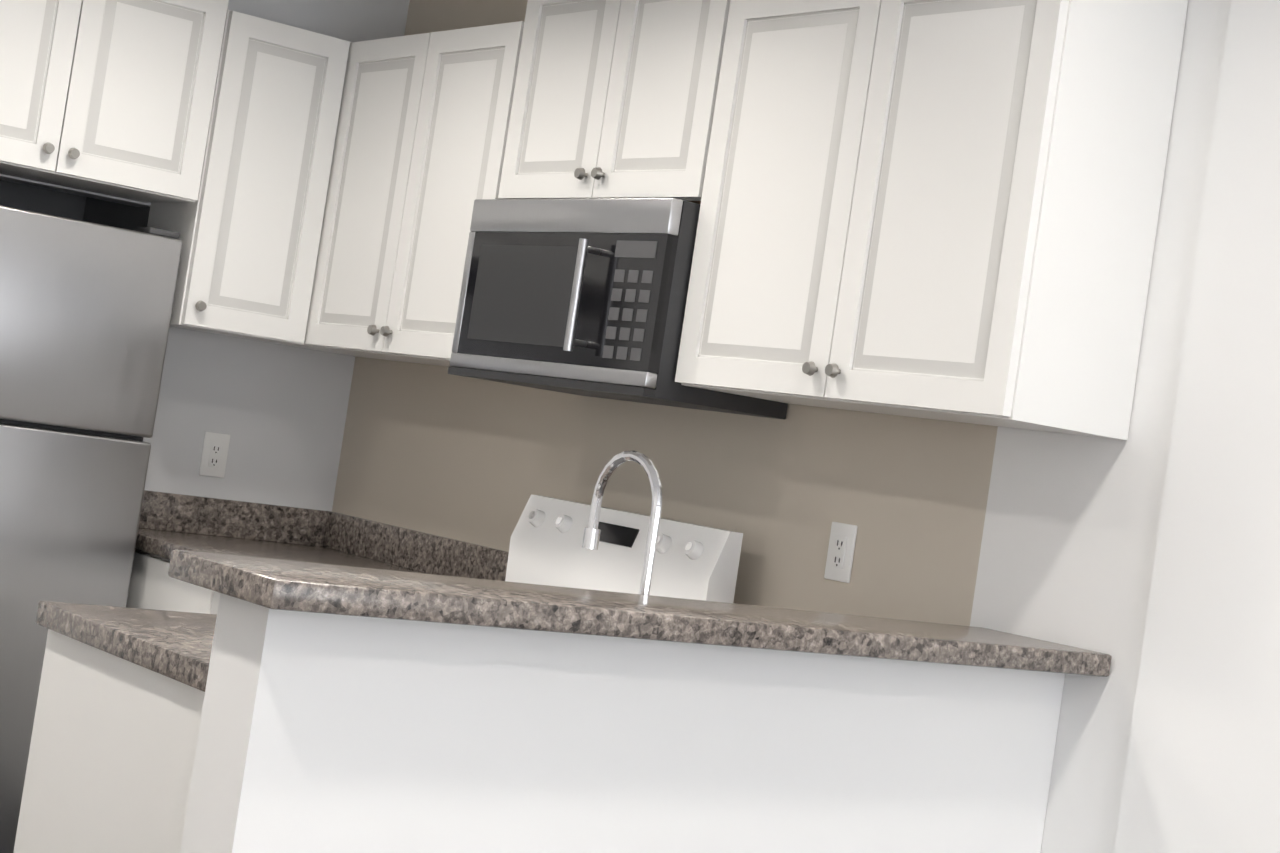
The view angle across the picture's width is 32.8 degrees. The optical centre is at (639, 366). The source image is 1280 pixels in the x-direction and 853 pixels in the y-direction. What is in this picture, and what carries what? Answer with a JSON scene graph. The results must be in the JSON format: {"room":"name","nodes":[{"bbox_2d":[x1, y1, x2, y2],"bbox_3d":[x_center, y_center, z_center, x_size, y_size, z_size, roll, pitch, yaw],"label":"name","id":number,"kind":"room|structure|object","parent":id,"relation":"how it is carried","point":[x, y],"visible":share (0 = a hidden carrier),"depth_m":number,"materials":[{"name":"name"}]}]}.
{"room":"kitchen","nodes":[
{"label":"kitchen","id":0,"kind":"room"},
{"bbox_2d":[0,0,409,510],"bbox_3d":[-1.389,0.012,5.752,1.595,2.700,0.150,10,-3,-37],"label":"wall","id":1,"kind":"structure","parent":0,"point":[277,413],"depth_m":5.96,"materials":[{"name":"white paint"}]},
{"bbox_2d":[0,0,228,202],"bbox_3d":[-1.457,-0.737,5.355,0.758,0.530,0.352,10,-3,-37],"label":"upper cabinet","id":2,"kind":"object","parent":1,"relation":"attached to","point":[114,98],"visible":1,"depth_m":5.31,"materials":[{"name":"white wood"}]},
{"bbox_2d":[199,432,229,477],"bbox_3d":[-1.149,0.238,5.873,0.075,0.118,0.009,10,-3,-37],"label":"outlet","id":3,"kind":"object","parent":1,"relation":"attached to","point":[214,454],"visible":1,"depth_m":5.87,"materials":[{"name":"white plastic"}]},
{"bbox_2d":[147,9,349,344],"bbox_3d":[-1.038,-0.490,5.699,0.350,0.810,0.332,10,-3,-37],"label":"upper cabinet","id":4,"kind":"object","parent":1,"relation":"attached to","point":[247,225],"visible":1,"depth_m":5.58,"materials":[{"name":"white wood"}]},
{"bbox_2d":[332,0,1279,852],"bbox_3d":[1.776,0.362,2.742,0.160,2.700,8.530,10,-3,-37],"label":"wall","id":5,"kind":"structure","parent":0,"point":[1046,536],"depth_m":3.89,"materials":[{"name":"beige paint"}]},
{"bbox_2d":[257,42,402,361],"bbox_3d":[-0.787,-0.445,5.922,0.323,0.810,0.281,10,-3,-37],"label":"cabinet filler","id":6,"kind":"object","parent":5,"relation":"attached to","point":[306,346],"visible":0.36,"depth_m":5.89,"materials":[{"name":"white wood"}]},
{"bbox_2d":[304,21,523,366],"bbox_3d":[-0.463,-0.414,5.469,0.347,0.810,0.826,10,-3,-37],"label":"upper cabinet","id":7,"kind":"object","parent":5,"relation":"attached to","point":[419,145],"visible":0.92,"depth_m":5.37,"materials":[{"name":"white wood"}]},
{"bbox_2d":[498,0,729,203],"bbox_3d":[0.048,-0.602,4.842,0.347,0.518,0.758,10,-3,-37],"label":"upper cabinet","id":8,"kind":"object","parent":5,"relation":"attached to","point":[614,98],"visible":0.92,"depth_m":4.73,"materials":[{"name":"white wood"}]},
{"bbox_2d":[448,198,787,418],"bbox_3d":[-0.056,-0.141,4.795,0.436,0.407,0.750,10,-3,-37],"label":"over-the-range microwave","id":9,"kind":"object","parent":8,"relation":"attached to","point":[585,297],"visible":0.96,"depth_m":4.60,"materials":[{"name":"grey plastic"}]},
{"bbox_2d":[824,522,857,582],"bbox_3d":[0.408,0.377,4.428,0.009,0.118,0.075,10,-3,-37],"label":"outlet","id":10,"kind":"object","parent":5,"relation":"attached to","point":[840,553],"visible":1,"depth_m":4.42,"materials":[{"name":"white plastic"}]},
{"bbox_2d":[675,0,1187,439],"bbox_3d":[0.518,-0.320,4.159,0.347,0.810,0.920,10,-3,-37],"label":"upper cabinet","id":11,"kind":"object","parent":5,"relation":"attached to","point":[946,210],"visible":1,"depth_m":3.90,"materials":[{"name":"white wood"}]},
{"bbox_3d":[-0.023,1.480,1.863,3.750,0.100,9.390,10,-3,-37],"label":"floor","id":12,"kind":"structure","parent":0,"visible":0},
{"bbox_2d":[0,205,182,852],"bbox_3d":[-1.773,0.441,5.495,0.750,1.720,0.812,10,-3,-37],"label":"fridge","id":13,"kind":"object","parent":12,"relation":"on","point":[86,307],"visible":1,"depth_m":5.32,"materials":[{"name":"grey metal"}]},
{"bbox_2d":[13,629,204,852],"bbox_3d":[-0.689,0.934,3.497,0.430,0.910,0.714,10,-3,-37],"label":"base cabinet","id":14,"kind":"object","parent":12,"relation":"on","point":[112,753],"depth_m":3.41,"materials":[{"name":"white wood"}]},
{"bbox_2d":[36,538,505,691],"bbox_3d":[-0.171,0.492,3.842,1.587,0.140,0.700,10,-3,-37],"label":"countertop","id":15,"kind":"structure","parent":14,"relation":"on","point":[176,645],"depth_m":3.54,"materials":[{"name":"grey stone"}]},
{"bbox_2d":[582,451,661,594],"bbox_3d":[-0.019,0.339,3.695,0.096,0.393,0.214,10,-3,-37],"label":"gooseneck faucet","id":16,"kind":"object","parent":15,"relation":"on","point":[592,531],"visible":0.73,"depth_m":3.66,"materials":[{"name":"silver metal"}]},
{"bbox_2d":[126,549,204,612],"bbox_3d":[-1.018,0.967,5.625,0.649,0.910,0.641,10,-3,-37],"label":"base cabinet","id":17,"kind":"object","parent":12,"relation":"on","point":[151,586],"depth_m":5.43,"materials":[{"name":"white wood"}]},
{"bbox_2d":[137,490,508,573],"bbox_3d":[-0.806,0.460,5.451,0.667,0.140,1.115,10,-3,-37],"label":"countertop","id":18,"kind":"structure","parent":17,"relation":"on","point":[172,517],"depth_m":5.83,"materials":[{"name":"grey stone"}]},
{"bbox_2d":[201,588,219,613],"bbox_3d":[-0.686,0.999,5.181,0.649,0.910,0.470,10,-3,-37],"label":"base cabinet","id":19,"kind":"object","parent":12,"relation":"on","point":[209,599],"depth_m":5.19,"materials":[{"name":"white wood"}]},
{"bbox_2d":[180,593,1064,852],"bbox_3d":[0.011,0.955,3.477,1.614,1.070,0.150,10,-3,-37],"label":"wall","id":20,"kind":"structure","parent":12,"relation":"on","point":[325,733],"depth_m":3.29,"materials":[{"name":"white paint"}]},
{"bbox_2d":[168,549,1111,676],"bbox_3d":[0.081,0.404,3.465,1.667,0.040,0.320,10,-3,-37],"label":"bar","id":21,"kind":"object","parent":20,"relation":"on","point":[279,584],"visible":1,"depth_m":3.24,"materials":[{"name":"grey stone"}]},
{"bbox_2d":[505,494,742,602],"bbox_3d":[-0.360,0.877,4.641,0.676,1.205,0.752,10,-3,-37],"label":"range","id":22,"kind":"object","parent":12,"relation":"on","point":[696,562],"visible":0.21,"depth_m":4.80,"materials":[{"name":"white metal"}]}
]}

